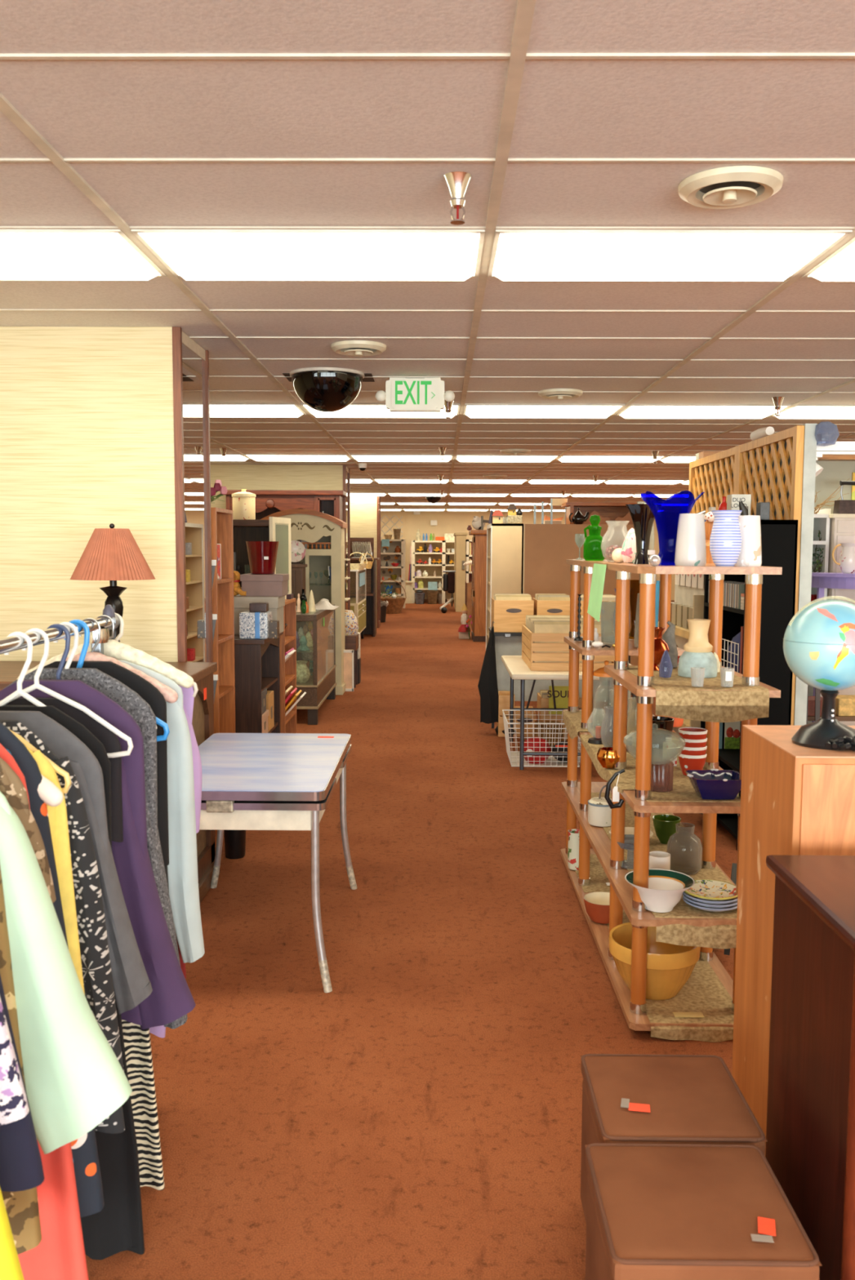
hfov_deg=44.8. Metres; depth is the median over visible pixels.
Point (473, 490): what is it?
ceiling vent
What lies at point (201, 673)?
base cabinet
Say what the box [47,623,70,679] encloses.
clothes hanger
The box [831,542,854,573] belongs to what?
pitcher
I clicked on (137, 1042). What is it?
dress
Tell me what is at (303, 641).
trinket
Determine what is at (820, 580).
table
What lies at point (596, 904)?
bowl
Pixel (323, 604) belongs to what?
folded cloth
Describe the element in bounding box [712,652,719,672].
shard
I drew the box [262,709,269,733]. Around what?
storage box
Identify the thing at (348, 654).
framed board
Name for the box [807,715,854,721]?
bench
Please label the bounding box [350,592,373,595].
shelf
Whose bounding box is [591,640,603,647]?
animal
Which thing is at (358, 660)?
box
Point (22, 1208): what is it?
shirt
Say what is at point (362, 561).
ornament
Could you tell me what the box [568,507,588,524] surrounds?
teapot
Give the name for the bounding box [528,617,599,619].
record sleeve
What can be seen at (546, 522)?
carton
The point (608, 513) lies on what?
ledge shelf
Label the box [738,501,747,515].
figure
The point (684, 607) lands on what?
packet
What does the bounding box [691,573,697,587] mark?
greeting card
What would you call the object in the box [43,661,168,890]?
shirt
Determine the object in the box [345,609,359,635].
floral bag
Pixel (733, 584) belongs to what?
case
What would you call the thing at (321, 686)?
display cabinet
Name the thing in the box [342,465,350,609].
trim
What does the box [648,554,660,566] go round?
glass ball
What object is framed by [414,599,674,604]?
baseboard
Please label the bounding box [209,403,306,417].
ceiling light
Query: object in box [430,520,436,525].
dial
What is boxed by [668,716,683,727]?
terracotta pot
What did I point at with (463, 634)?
figure
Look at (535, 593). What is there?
record sleeve
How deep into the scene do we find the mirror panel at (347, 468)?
14.17 m
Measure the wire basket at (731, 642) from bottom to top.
0.188 m
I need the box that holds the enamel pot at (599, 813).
[587,784,611,826]
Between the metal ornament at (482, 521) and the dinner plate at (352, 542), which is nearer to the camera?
the metal ornament at (482, 521)
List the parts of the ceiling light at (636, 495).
frame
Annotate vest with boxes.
[4,697,123,842]
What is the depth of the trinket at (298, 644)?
9.94 m
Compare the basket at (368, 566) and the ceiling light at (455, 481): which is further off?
the basket at (368, 566)
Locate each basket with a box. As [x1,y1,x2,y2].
[350,551,367,569]
[359,553,373,568]
[380,579,406,613]
[383,534,391,539]
[395,587,400,594]
[416,569,421,576]
[720,638,738,672]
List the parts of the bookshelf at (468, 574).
panel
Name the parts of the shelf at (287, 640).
panel, shelf, shelf, shelf, panel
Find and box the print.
[850,472,854,500]
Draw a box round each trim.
[0,0,854,511]
[172,326,215,837]
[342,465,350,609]
[377,496,380,627]
[404,511,405,539]
[698,451,854,461]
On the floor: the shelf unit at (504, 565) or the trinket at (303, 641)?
the shelf unit at (504, 565)
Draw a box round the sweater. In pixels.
[2,667,187,1028]
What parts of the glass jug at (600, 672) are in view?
lid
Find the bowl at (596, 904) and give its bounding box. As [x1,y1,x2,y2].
[582,892,609,924]
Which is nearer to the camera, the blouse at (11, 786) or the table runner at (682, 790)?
the blouse at (11, 786)
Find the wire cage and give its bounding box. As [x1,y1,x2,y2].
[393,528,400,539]
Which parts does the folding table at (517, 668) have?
leg, leg, leg, leg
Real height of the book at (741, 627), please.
0.290 m
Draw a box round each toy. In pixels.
[422,543,426,552]
[427,544,432,552]
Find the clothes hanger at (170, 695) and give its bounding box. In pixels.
[66,617,177,702]
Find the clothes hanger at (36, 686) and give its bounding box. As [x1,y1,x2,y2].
[8,627,133,757]
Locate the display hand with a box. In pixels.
[462,560,471,565]
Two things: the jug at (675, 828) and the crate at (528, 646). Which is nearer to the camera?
the jug at (675, 828)
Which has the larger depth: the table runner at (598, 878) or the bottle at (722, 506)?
the bottle at (722, 506)
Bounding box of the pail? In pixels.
[437,593,442,604]
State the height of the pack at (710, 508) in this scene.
0.093 m
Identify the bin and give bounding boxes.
[223,830,245,859]
[380,600,388,622]
[426,591,438,604]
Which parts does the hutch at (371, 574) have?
panel, panel, panel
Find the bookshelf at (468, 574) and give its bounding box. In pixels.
[465,539,471,624]
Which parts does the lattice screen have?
bay frame, backing panel, bay frame, post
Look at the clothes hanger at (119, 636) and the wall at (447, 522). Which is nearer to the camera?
the clothes hanger at (119, 636)
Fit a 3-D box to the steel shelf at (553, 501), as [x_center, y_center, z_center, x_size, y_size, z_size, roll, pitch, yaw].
[1.461,-0.575,12.576,0.399,2.246,0.412,0,5,1]
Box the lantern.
[523,737,551,764]
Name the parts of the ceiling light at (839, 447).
stem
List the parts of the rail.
knob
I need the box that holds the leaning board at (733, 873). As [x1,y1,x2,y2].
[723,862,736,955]
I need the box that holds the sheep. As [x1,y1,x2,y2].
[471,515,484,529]
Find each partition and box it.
[453,533,467,612]
[522,524,639,695]
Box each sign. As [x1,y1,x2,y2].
[375,377,454,412]
[546,685,568,714]
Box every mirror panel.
[182,331,208,662]
[346,466,348,609]
[378,496,379,620]
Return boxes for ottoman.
[580,1053,766,1222]
[584,1142,821,1279]
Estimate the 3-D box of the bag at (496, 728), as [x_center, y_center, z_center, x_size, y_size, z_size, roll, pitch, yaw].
[0.721,0.792,9.249,0.240,0.110,0.236,0,5,1]
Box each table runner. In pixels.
[562,710,604,738]
[574,853,609,892]
[579,734,635,793]
[589,713,740,802]
[591,792,737,948]
[606,910,733,1042]
[626,666,768,722]
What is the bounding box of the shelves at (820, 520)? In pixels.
[807,508,831,724]
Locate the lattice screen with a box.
[688,423,817,725]
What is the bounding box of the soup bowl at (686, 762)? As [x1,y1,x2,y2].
[677,751,706,775]
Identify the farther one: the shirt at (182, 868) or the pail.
the pail
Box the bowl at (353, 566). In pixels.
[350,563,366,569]
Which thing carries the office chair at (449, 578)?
on the floor
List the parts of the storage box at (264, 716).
lid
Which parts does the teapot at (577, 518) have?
lid, spout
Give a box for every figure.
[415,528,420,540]
[457,604,471,639]
[703,511,714,563]
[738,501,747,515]
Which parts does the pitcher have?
handle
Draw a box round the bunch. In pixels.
[380,582,397,599]
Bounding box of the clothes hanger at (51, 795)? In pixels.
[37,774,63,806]
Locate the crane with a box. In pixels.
[416,559,422,564]
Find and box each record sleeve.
[493,593,528,595]
[494,594,529,599]
[495,595,530,596]
[495,596,531,600]
[525,615,582,626]
[526,615,558,616]
[527,616,566,618]
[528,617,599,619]
[529,617,569,618]
[530,618,566,622]
[531,619,600,622]
[532,620,607,622]
[533,621,569,622]
[533,622,610,624]
[533,624,611,662]
[535,593,563,595]
[536,594,566,595]
[537,595,568,600]
[538,596,569,600]
[542,694,579,697]
[580,595,615,597]
[580,597,615,600]
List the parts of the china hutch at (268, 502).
cornice, panel, frame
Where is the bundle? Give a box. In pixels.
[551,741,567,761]
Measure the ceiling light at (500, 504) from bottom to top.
0.042 m
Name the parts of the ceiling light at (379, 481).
frame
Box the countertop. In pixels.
[350,557,379,559]
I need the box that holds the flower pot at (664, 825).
[652,814,680,844]
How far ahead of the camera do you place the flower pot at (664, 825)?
4.34 m
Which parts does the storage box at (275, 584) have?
lid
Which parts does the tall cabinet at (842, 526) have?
door, drawer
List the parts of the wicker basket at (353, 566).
handle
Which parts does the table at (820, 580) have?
leg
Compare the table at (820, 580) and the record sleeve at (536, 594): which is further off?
the record sleeve at (536, 594)
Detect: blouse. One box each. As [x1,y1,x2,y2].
[0,756,56,903]
[0,997,29,1125]
[0,1187,24,1279]
[149,684,202,1037]
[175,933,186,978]
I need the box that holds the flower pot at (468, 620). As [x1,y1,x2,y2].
[464,615,471,638]
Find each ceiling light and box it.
[0,229,166,280]
[131,229,484,280]
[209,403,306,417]
[209,453,250,461]
[244,454,351,461]
[300,404,459,417]
[350,454,453,462]
[350,479,373,483]
[350,493,386,496]
[373,479,448,483]
[380,502,395,504]
[380,508,401,511]
[386,493,447,496]
[395,502,445,505]
[403,509,444,511]
[446,509,488,511]
[447,502,497,505]
[448,493,508,496]
[451,479,527,484]
[455,454,559,462]
[462,404,624,418]
[487,229,852,281]
[489,509,533,511]
[497,502,548,505]
[509,493,571,497]
[526,479,605,484]
[533,509,564,511]
[556,455,665,462]
[570,493,634,497]
[603,480,684,484]
[616,404,790,418]
[631,493,673,497]
[658,455,695,462]
[680,480,688,484]
[769,404,854,418]
[800,237,854,281]
[814,441,854,476]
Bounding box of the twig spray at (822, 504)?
[813,478,848,514]
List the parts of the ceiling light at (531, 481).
frame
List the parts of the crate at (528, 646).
panel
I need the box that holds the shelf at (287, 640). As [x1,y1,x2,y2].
[279,598,297,733]
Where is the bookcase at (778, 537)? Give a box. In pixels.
[700,520,797,850]
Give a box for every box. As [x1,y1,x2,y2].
[234,594,284,635]
[240,573,288,596]
[248,602,268,612]
[262,688,266,714]
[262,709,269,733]
[266,690,274,731]
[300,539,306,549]
[357,657,360,683]
[413,511,420,514]
[435,536,444,540]
[490,597,533,632]
[532,597,569,615]
[533,720,563,746]
[579,600,615,632]
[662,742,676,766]
[726,493,751,515]
[755,502,769,519]
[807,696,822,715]
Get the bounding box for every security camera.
[358,462,366,471]
[425,496,440,503]
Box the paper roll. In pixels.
[749,426,773,440]
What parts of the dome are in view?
hole frame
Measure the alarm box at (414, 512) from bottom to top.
0.160 m
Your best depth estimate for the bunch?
26.21 m
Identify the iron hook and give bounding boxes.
[604,768,624,808]
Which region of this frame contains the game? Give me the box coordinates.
[217,543,221,579]
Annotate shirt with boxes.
[0,680,195,1029]
[0,711,152,1014]
[0,720,124,1133]
[0,791,132,1154]
[0,865,41,1254]
[0,973,44,1191]
[25,745,84,994]
[43,661,168,890]
[119,660,204,963]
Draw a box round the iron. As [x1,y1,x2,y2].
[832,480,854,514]
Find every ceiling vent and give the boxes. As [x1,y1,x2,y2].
[330,340,386,355]
[471,488,492,492]
[483,475,506,479]
[500,448,530,454]
[537,388,582,399]
[677,165,783,208]
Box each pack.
[239,610,271,639]
[707,506,715,511]
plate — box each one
[283,540,305,564]
[351,542,355,556]
[357,542,360,556]
[368,542,372,555]
[682,891,737,904]
[682,893,737,908]
[682,896,737,911]
[684,879,737,901]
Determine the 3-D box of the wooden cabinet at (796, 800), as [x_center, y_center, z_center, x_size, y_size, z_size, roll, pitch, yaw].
[1.171,0.843,2.790,0.553,1.163,0.446,0,5,1]
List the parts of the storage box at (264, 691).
lid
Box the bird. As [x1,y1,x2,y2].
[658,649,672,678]
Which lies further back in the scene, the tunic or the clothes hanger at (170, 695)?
the clothes hanger at (170, 695)
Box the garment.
[477,621,497,724]
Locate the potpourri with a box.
[604,545,622,559]
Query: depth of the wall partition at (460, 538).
26.76 m
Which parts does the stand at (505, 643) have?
panel, frame, leg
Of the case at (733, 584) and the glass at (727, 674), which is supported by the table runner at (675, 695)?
the glass at (727, 674)
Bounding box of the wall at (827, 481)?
[695,453,854,514]
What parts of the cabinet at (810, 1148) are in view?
corner moulding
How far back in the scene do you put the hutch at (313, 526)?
11.62 m
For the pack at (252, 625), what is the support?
on the base cabinet at (257, 661)
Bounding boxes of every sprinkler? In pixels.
[219,447,226,460]
[437,474,443,484]
[438,447,445,459]
[443,171,471,225]
[444,400,453,418]
[592,475,598,484]
[651,450,658,462]
[771,396,783,416]
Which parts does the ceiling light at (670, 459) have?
frame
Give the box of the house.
[491,510,502,523]
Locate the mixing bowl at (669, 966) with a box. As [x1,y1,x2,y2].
[608,922,700,999]
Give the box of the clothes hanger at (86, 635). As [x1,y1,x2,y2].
[64,619,169,742]
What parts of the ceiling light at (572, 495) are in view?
frame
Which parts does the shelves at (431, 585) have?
shelf, shelf, shelf, shelf, shelf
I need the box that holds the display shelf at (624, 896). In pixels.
[560,559,782,1031]
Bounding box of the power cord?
[824,735,854,751]
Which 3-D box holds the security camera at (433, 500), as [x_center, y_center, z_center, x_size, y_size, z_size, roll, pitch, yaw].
[0.125,-2.898,21.320,0.385,0.178,0.385,0,5,1]
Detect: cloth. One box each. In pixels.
[315,598,338,609]
[409,546,411,563]
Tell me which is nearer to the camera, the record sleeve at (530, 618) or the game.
the game
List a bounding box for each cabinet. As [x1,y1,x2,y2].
[0,661,220,902]
[234,631,283,733]
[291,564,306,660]
[296,604,336,724]
[468,529,486,641]
[731,724,854,1147]
[764,854,854,1279]
[826,514,854,725]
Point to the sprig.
(819, 565)
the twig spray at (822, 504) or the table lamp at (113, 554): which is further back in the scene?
the twig spray at (822, 504)
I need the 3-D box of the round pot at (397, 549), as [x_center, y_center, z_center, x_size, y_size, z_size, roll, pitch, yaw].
[-0.812,-2.483,28.323,0.175,0.193,0.171,0,5,1]
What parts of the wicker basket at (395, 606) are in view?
handle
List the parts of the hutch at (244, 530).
panel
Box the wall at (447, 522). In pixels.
[380,511,675,600]
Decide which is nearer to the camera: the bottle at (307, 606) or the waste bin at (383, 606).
the bottle at (307, 606)
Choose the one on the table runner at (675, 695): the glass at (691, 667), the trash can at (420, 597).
the glass at (691, 667)
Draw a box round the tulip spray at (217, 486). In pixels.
[210,480,227,502]
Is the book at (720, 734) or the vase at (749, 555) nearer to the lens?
the vase at (749, 555)
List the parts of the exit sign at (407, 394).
plate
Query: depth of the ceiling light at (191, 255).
3.67 m
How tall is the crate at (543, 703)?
0.360 m
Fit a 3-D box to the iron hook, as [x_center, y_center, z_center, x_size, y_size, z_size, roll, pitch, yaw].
[0.681,0.542,3.765,0.073,0.148,0.041,0,5,1]
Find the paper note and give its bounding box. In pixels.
[586,563,606,622]
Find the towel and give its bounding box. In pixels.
[356,631,359,658]
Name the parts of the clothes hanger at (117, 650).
padded arm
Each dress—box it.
[0,705,144,1259]
[0,742,88,1279]
[121,1019,164,1190]
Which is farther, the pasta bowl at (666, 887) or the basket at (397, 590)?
the basket at (397, 590)
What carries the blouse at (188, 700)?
hanging from the clothes hanger at (119, 636)
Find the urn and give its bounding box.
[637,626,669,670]
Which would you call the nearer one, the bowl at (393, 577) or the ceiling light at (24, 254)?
the ceiling light at (24, 254)
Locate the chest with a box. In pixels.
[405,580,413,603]
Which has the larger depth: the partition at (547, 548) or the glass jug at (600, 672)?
the partition at (547, 548)
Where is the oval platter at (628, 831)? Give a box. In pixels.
[608,826,653,847]
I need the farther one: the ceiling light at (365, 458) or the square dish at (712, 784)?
the ceiling light at (365, 458)
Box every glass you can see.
[690,666,704,686]
[720,666,734,687]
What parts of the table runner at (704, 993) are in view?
card strip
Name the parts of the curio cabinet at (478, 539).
raised panel, door, pane, door, cornice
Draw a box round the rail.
[0,604,119,654]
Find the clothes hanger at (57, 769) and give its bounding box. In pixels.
[8,728,71,793]
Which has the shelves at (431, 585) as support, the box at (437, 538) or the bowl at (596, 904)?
the box at (437, 538)
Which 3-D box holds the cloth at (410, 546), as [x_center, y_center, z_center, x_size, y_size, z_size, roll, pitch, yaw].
[-0.486,-2.549,30.929,0.076,0.513,0.050,0,5,1]
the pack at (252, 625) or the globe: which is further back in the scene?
the pack at (252, 625)
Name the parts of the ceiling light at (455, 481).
frame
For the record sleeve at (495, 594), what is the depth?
9.67 m
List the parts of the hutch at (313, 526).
rail, panel, spindle rail, panel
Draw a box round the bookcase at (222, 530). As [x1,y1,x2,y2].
[210,507,235,831]
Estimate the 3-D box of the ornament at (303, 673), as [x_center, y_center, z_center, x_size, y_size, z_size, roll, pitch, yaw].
[-1.200,0.304,9.841,0.181,0.205,0.181,0,5,1]
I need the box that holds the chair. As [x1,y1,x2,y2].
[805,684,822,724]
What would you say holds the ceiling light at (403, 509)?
attached to the ceiling
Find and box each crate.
[496,690,514,737]
[502,709,580,767]
[514,706,535,737]
[521,624,614,671]
[536,693,581,739]
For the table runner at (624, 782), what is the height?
0.061 m
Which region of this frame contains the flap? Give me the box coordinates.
[543,515,563,520]
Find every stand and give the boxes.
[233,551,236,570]
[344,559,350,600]
[488,626,630,728]
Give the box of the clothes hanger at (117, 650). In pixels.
[17,615,193,688]
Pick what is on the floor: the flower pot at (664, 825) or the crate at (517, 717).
the crate at (517, 717)
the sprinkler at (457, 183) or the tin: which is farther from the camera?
the tin
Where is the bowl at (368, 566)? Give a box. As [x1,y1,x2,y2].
[364,560,373,568]
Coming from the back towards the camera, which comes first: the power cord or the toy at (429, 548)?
the toy at (429, 548)
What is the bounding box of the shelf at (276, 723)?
[267,721,278,733]
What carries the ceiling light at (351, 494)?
attached to the ceiling
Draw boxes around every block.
[506,515,522,523]
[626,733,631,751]
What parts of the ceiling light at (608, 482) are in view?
frame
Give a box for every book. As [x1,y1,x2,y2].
[286,593,293,599]
[468,542,471,555]
[654,580,659,626]
[718,722,722,748]
[723,720,740,748]
[738,626,742,673]
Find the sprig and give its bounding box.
[814,556,823,572]
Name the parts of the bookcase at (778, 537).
panel, shelf, shelf, shelf, panel, panel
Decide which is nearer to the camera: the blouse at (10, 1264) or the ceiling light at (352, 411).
the blouse at (10, 1264)
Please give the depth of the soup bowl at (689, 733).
3.86 m
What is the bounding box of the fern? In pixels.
[811,544,823,572]
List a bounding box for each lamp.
[70,523,155,642]
[488,510,492,524]
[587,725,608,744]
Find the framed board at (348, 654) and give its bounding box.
[343,649,353,691]
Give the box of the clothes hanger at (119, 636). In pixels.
[114,613,198,697]
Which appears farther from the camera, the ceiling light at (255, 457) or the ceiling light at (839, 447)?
the ceiling light at (255, 457)
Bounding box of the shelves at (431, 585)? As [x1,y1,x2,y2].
[411,540,454,603]
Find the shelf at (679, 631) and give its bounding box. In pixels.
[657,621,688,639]
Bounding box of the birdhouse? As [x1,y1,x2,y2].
[506,503,516,515]
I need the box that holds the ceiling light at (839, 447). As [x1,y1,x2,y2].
[814,441,854,476]
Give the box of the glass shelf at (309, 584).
[309,583,331,585]
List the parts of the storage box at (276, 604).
lid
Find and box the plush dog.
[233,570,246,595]
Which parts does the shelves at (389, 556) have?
shelf, shelf, shelf, shelf, shelf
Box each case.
[724,582,725,605]
[726,582,744,606]
[728,583,730,607]
[730,583,733,607]
[732,583,744,608]
[733,583,736,608]
[735,584,737,608]
[737,584,744,608]
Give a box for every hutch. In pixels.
[223,489,346,520]
[232,519,284,595]
[260,508,347,694]
[350,537,379,636]
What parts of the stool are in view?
seat, leg, leg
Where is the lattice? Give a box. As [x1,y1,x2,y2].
[380,515,403,538]
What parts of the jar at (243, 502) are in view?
lid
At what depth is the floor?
3.61 m
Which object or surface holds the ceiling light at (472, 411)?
attached to the ceiling
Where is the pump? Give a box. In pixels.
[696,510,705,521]
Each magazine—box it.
[284,685,292,698]
[284,687,297,706]
[285,689,302,711]
[285,691,306,715]
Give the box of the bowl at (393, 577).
[390,574,397,580]
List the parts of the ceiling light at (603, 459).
frame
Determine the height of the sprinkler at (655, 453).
0.131 m
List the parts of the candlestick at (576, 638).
stem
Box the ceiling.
[0,0,854,511]
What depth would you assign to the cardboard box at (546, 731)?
8.64 m
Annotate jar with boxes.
[231,488,255,519]
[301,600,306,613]
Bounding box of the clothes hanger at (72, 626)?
[53,622,157,728]
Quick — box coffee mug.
[648,850,670,870]
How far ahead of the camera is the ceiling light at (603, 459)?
12.11 m
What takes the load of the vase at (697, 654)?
on the table runner at (675, 695)
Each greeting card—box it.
[674,573,679,585]
[680,573,684,586]
[685,573,691,586]
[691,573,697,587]
[697,573,703,588]
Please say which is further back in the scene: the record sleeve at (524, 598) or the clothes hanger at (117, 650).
the record sleeve at (524, 598)
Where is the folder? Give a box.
[284,647,295,662]
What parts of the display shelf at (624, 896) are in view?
post, post, post, post, post, post, post, post, post, post, post, post, post, post, post, post, post, post, post, post, post, post, post, post, post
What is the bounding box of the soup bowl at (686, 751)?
[677,743,706,755]
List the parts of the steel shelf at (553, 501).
post, post, post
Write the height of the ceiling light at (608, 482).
0.042 m
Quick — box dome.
[282,367,374,412]
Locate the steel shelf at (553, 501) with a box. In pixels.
[533,498,567,524]
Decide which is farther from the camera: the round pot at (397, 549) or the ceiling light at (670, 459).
the round pot at (397, 549)
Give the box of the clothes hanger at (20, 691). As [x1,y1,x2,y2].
[0,631,46,706]
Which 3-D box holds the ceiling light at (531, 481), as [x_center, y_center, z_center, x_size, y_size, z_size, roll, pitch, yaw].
[2.220,-2.536,16.622,1.199,0.042,0.598,0,5,1]
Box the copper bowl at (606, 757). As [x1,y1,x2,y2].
[596,746,619,768]
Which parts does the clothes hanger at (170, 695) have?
padded arm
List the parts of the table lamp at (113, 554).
lamp shade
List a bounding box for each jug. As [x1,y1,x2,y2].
[438,580,441,588]
[591,660,613,724]
[666,828,702,872]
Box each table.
[198,733,357,992]
[501,655,635,769]
[810,572,854,722]
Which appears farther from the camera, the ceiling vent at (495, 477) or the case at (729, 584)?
the ceiling vent at (495, 477)
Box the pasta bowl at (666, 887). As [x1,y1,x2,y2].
[624,868,694,912]
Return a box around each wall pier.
[0,326,177,662]
[210,464,342,509]
[350,496,377,627]
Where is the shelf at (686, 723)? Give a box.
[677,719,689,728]
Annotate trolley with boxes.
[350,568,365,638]
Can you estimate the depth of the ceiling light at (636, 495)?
20.64 m
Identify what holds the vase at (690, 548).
on the display shelf at (624, 896)
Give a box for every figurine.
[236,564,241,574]
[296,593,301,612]
[307,589,315,611]
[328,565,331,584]
[515,508,522,515]
[593,627,598,641]
[662,620,677,667]
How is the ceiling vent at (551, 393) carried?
in the ceiling
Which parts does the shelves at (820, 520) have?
shelf, shelf, rail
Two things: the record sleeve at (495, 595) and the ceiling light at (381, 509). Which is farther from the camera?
the ceiling light at (381, 509)
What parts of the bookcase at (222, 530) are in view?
panel, shelf, shelf, panel, shelf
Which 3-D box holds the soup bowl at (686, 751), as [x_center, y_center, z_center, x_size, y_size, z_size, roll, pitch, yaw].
[0.996,0.436,3.903,0.106,0.082,0.106,0,5,1]
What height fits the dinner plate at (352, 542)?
0.286 m
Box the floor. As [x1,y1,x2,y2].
[85,602,737,1279]
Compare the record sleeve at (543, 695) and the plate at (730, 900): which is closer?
the plate at (730, 900)
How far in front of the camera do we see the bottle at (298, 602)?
9.96 m
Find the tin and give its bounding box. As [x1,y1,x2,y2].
[268,619,279,638]
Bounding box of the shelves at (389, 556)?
[380,539,405,608]
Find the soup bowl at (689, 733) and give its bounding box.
[678,727,706,739]
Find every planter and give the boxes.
[245,541,279,574]
[651,715,674,759]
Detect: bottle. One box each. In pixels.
[299,589,306,612]
[305,601,308,613]
[582,515,605,560]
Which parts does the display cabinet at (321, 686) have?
leg, corner post, frame, moulding, glass, leg, corner post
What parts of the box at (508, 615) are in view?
panel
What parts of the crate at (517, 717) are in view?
panel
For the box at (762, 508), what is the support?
on the bookcase at (778, 537)
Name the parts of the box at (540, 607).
panel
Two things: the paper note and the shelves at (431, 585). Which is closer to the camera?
the paper note
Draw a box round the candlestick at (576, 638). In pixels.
[573,594,582,640]
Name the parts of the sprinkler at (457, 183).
bulb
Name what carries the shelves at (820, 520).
on the floor
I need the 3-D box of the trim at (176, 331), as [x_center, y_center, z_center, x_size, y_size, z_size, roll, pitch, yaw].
[-1.237,-0.203,5.531,0.039,2.738,0.636,0,5,1]
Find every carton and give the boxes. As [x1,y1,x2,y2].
[444,533,454,540]
[543,520,561,524]
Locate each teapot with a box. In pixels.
[422,570,427,576]
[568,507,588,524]
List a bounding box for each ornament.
[296,660,310,683]
[301,648,313,664]
[309,660,313,675]
[360,551,367,568]
[480,515,488,529]
[611,528,635,563]
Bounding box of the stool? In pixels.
[345,633,358,688]
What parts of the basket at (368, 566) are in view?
handle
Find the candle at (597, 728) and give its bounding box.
[595,725,600,737]
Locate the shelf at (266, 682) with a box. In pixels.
[261,676,277,691]
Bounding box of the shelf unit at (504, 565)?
[485,523,523,648]
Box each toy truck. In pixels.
[416,546,423,552]
[433,546,439,552]
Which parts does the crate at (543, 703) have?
panel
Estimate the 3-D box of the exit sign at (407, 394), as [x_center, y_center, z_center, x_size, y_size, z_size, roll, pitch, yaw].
[-0.078,-1.560,6.584,0.504,0.214,0.092,0,5,1]
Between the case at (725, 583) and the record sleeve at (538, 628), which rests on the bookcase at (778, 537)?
the case at (725, 583)
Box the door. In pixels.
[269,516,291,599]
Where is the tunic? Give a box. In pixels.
[0,721,104,1217]
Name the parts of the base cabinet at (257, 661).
panel, panel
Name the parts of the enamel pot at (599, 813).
lid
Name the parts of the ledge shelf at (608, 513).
panel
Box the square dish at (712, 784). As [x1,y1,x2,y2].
[684,768,741,799]
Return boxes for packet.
[670,602,676,623]
[671,603,682,625]
[676,604,688,626]
[682,605,692,629]
[688,607,692,618]
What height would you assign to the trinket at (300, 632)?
0.180 m
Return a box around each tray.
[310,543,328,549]
[391,563,399,566]
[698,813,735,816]
[835,694,854,715]
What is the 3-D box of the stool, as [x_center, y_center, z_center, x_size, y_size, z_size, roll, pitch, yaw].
[-1.000,0.243,12.434,0.320,0.620,0.400,0,5,1]
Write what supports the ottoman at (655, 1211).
on the floor
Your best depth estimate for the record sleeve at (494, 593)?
9.87 m
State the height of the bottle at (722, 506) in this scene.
0.156 m
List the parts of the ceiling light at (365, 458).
frame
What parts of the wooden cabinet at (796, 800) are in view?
panel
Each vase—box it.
[600,600,615,644]
[600,706,612,746]
[622,728,684,791]
[625,503,654,564]
[628,579,639,639]
[633,593,655,647]
[640,490,704,565]
[674,513,706,565]
[677,618,716,678]
[709,510,742,566]
[733,515,761,566]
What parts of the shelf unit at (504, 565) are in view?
panel, frame, panel, panel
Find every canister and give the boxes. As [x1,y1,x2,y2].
[417,579,422,588]
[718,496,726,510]
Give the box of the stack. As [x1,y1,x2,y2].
[810,594,814,602]
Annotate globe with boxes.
[782,595,854,750]
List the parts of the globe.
stem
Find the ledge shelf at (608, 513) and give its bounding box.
[560,502,644,524]
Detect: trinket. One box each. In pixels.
[296,631,300,648]
[297,626,304,641]
[297,634,310,650]
[302,623,309,635]
[305,631,312,647]
[307,622,312,632]
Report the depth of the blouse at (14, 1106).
1.63 m
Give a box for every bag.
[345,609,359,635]
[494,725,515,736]
[727,631,740,672]
[814,421,838,446]
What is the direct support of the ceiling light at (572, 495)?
attached to the ceiling
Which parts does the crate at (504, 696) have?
panel, panel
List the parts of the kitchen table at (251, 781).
leg, leg, leg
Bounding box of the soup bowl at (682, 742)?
[677,736,706,747]
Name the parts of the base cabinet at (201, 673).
panel, frame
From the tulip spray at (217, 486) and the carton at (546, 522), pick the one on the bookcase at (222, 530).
the tulip spray at (217, 486)
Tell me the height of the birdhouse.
0.144 m
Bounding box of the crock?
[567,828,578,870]
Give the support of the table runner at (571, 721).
on the display shelf at (624, 896)
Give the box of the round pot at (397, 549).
[394,545,400,552]

